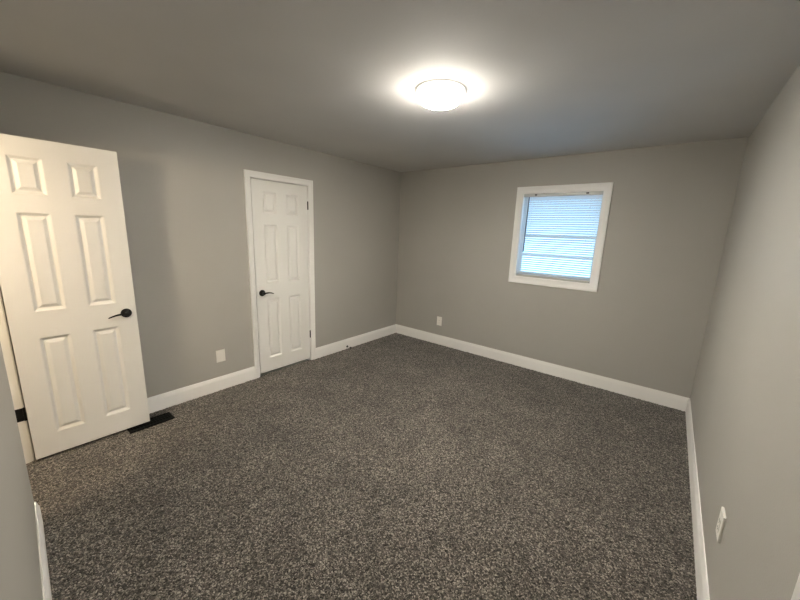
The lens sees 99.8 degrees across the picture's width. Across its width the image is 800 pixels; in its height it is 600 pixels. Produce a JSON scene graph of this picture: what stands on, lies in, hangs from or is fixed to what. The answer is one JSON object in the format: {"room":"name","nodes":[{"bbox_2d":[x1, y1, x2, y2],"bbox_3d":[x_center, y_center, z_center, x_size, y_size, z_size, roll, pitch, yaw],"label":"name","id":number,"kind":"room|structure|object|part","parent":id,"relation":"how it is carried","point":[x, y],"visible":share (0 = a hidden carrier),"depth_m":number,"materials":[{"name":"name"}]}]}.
{"room":"empty bedroom","nodes":[
{"label":"empty bedroom","id":0,"kind":"room"},
{"bbox_2d":[0,343,42,599],"bbox_3d":[-1.214,0.166,0.899,3.943,2.470,0.138,12,15,40],"label":"wall","id":1,"kind":"structure","parent":0,"point":[20,574],"depth_m":1.09,"materials":[{"name":"beige paint"}]},
{"bbox_2d":[0,285,35,463],"bbox_3d":[-2.199,0.115,1.806,0.778,2.102,0.146,11,15,38],"label":"door frame","id":2,"kind":"structure","parent":1,"relation":"attached to","point":[5,336],"depth_m":2.13,"materials":[{"name":"white paint"}]},
{"bbox_2d":[34,502,51,599],"bbox_3d":[-0.889,1.342,0.903,2.733,0.143,0.016,12,15,40],"label":"baseboard","id":3,"kind":"structure","parent":1,"relation":"attached to","point":[45,579],"depth_m":1.51,"materials":[{"name":"white paint"}]},
{"bbox_2d":[0,133,149,459],"bbox_3d":[-2.213,0.023,2.270,0.149,2.040,0.684,11,15,38],"label":"door","id":4,"kind":"structure","parent":1,"relation":"in","point":[66,282],"depth_m":2.24,"materials":[{"name":"white paint"}]},
{"bbox_3d":[-2.452,0.744,2.171,0.002,0.088,0.039,11,15,38],"label":"hinge plate","id":5,"kind":"part","parent":4,"relation":"part of","materials":[{"name":"black metal"}]},
{"bbox_3d":[-2.028,0.114,2.422,0.019,0.029,0.111,11,15,38],"label":"lever","id":6,"kind":"part","parent":4,"relation":"part of","materials":[{"name":"black metal"}]},
{"bbox_3d":[-2.007,0.100,2.478,0.056,0.066,0.066,11,15,38],"label":"handle","id":7,"kind":"part","parent":4,"relation":"part of","materials":[{"name":"black metal"}]},
{"bbox_2d":[0,71,400,397],"bbox_3d":[-1.436,-0.386,3.577,0.160,2.470,4.300,11,15,38],"label":"wall","id":8,"kind":"structure","parent":0,"point":[182,179],"depth_m":3.03,"materials":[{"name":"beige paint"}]},
{"bbox_2d":[147,366,255,413],"bbox_3d":[-2.055,0.884,2.957,0.014,0.143,1.631,11,15,38],"label":"baseboard","id":9,"kind":"structure","parent":8,"relation":"attached to","point":[178,396],"depth_m":3.15,"materials":[{"name":"white paint"}]},
{"bbox_2d":[216,349,225,362],"bbox_3d":[-1.744,0.542,3.276,0.008,0.122,0.084,11,15,38],"label":"wall plate","id":10,"kind":"object","parent":8,"relation":"attached to","point":[220,354],"visible":1,"depth_m":3.27,"materials":[{"name":"white plastic"}]},
{"bbox_2d":[243,169,315,378],"bbox_3d":[-1.302,-0.253,3.717,0.118,2.123,0.786,11,15,38],"label":"door frame","id":11,"kind":"structure","parent":8,"relation":"attached to","point":[248,174],"depth_m":3.54,"materials":[{"name":"white paint"}]},
{"bbox_2d":[250,178,310,373],"bbox_3d":[-1.262,-0.231,3.695,0.092,2.019,0.658,11,15,38],"label":"door","id":12,"kind":"structure","parent":8,"relation":"in","point":[279,210],"depth_m":3.67,"materials":[{"name":"white paint"}]},
{"bbox_3d":[-1.420,-0.069,3.505,0.056,0.066,0.066,11,15,38],"label":"handle","id":13,"kind":"part","parent":12,"relation":"part of","materials":[{"name":"black metal"}]},
{"bbox_2d":[316,324,395,358],"bbox_3d":[-0.556,0.563,4.794,0.014,0.143,1.583,11,15,38],"label":"baseboard","id":14,"kind":"structure","parent":8,"relation":"attached to","point":[328,349],"depth_m":4.68,"materials":[{"name":"white paint"}]},
{"bbox_2d":[26,333,696,599],"bbox_3d":[-0.002,1.081,2.676,3.659,0.006,4.325,11,15,38],"label":"floor","id":15,"kind":"structure","parent":0,"point":[396,466],"depth_m":2.09,"materials":[{"name":"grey carpet"}]},
{"bbox_2d":[127,412,174,433],"bbox_3d":[-2.025,0.996,2.737,0.140,0.016,0.302,11,15,38],"label":"floor vent","id":16,"kind":"object","parent":15,"relation":"in","point":[156,420],"visible":0.88,"depth_m":2.73,"materials":[{"name":"black metal"}]},
{"bbox_2d":[0,0,799,171],"bbox_3d":[0.172,-1.379,2.287,4.214,0.100,4.600,11,15,38],"label":"ceiling","id":17,"kind":"structure","parent":0,"point":[341,78],"depth_m":1.76,"materials":[{"name":"white paint"}]},
{"bbox_2d":[416,80,464,109],"bbox_3d":[0.246,-1.235,2.062,0.298,0.088,0.298,11,15,38],"label":"ceiling light","id":18,"kind":"object","parent":17,"relation":"attached to","point":[438,94],"visible":1,"depth_m":1.98,"materials":[{"name":"white glass"}]},
{"bbox_2d":[396,137,748,397],"bbox_3d":[1.430,-0.400,4.140,3.934,2.470,0.160,11,15,38],"label":"wall","id":19,"kind":"structure","parent":0,"point":[644,324],"depth_m":3.55,"materials":[{"name":"beige paint"}]},
{"bbox_2d":[437,316,441,325],"bbox_3d":[0.566,0.305,4.859,0.080,0.130,0.009,11,15,38],"label":"outlet","id":20,"kind":"object","parent":19,"relation":"attached to","point":[439,319],"visible":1,"depth_m":4.85,"materials":[{"name":"white plastic"}]},
{"bbox_2d":[396,324,688,410],"bbox_3d":[1.337,0.730,4.301,3.614,0.143,0.014,11,15,38],"label":"baseboard","id":21,"kind":"structure","parent":19,"relation":"attached to","point":[670,400],"depth_m":3.90,"materials":[{"name":"white paint"}]},
{"bbox_2d":[508,182,613,291],"bbox_3d":[1.772,-0.706,3.794,0.956,1.107,0.180,11,15,38],"label":"window","id":22,"kind":"structure","parent":19,"relation":"in","point":[607,187],"depth_m":3.67,"materials":[{"name":"white paint"}]},
{"bbox_3d":[1.777,-0.482,3.856,0.804,0.486,0.032,11,15,38],"label":"sash","id":23,"kind":"part","parent":22,"relation":"part of","materials":[{"name":"white paint"}]},
{"bbox_2d":[516,191,603,282],"bbox_3d":[1.733,-0.699,3.746,0.798,0.947,0.044,11,15,38],"label":"window blind","id":24,"kind":"object","parent":22,"relation":"attached to","point":[580,204],"visible":1,"depth_m":3.72,"materials":[{"name":"plastic"}]},
{"bbox_3d":[1.722,-0.248,3.844,0.792,0.024,0.024,11,15,38],"label":"rail","id":25,"kind":"part","parent":24,"relation":"part of","materials":[{"name":"plastic"}]},
{"bbox_3d":[1.754,-1.147,3.661,0.798,0.034,0.028,11,15,38],"label":"head rail","id":26,"kind":"part","parent":24,"relation":"part of","materials":[{"name":"plastic"}]},
{"bbox_2d":[690,65,799,599],"bbox_3d":[1.502,0.184,1.279,0.160,2.470,4.300,11,15,38],"label":"wall","id":27,"kind":"structure","parent":0,"point":[745,397],"depth_m":1.42,"materials":[{"name":"beige paint"}]},
{"bbox_2d":[685,398,709,599],"bbox_3d":[1.798,1.203,2.052,0.014,0.143,3.015,11,15,38],"label":"baseboard","id":28,"kind":"structure","parent":27,"relation":"attached to","point":[701,575],"depth_m":1.86,"materials":[{"name":"white paint"}]},
{"bbox_2d":[716,507,725,542],"bbox_3d":[1.364,0.955,1.433,0.012,0.122,0.080,11,15,38],"label":"outlet","id":29,"kind":"object","parent":27,"relation":"attached to","point":[721,522],"visible":1,"depth_m":1.41,"materials":[{"name":"white plastic"}]},
{"bbox_2d":[717,515,720,532],"bbox_3d":[1.361,0.954,1.435,0.003,0.066,0.033,11,15,38],"label":"receptacle","id":30,"kind":"object","parent":29,"relation":"attached to","point":[719,520],"depth_m":1.43,"materials":[{"name":"white plastic"}]},
{"bbox_2d":[791,573,799,599],"bbox_3d":[0.677,0.498,0.365,0.118,2.123,0.792,11,15,38],"label":"door frame","id":31,"kind":"structure","parent":27,"relation":"attached to","point":[796,594],"depth_m":0.73,"materials":[{"name":"white paint"}]}
]}

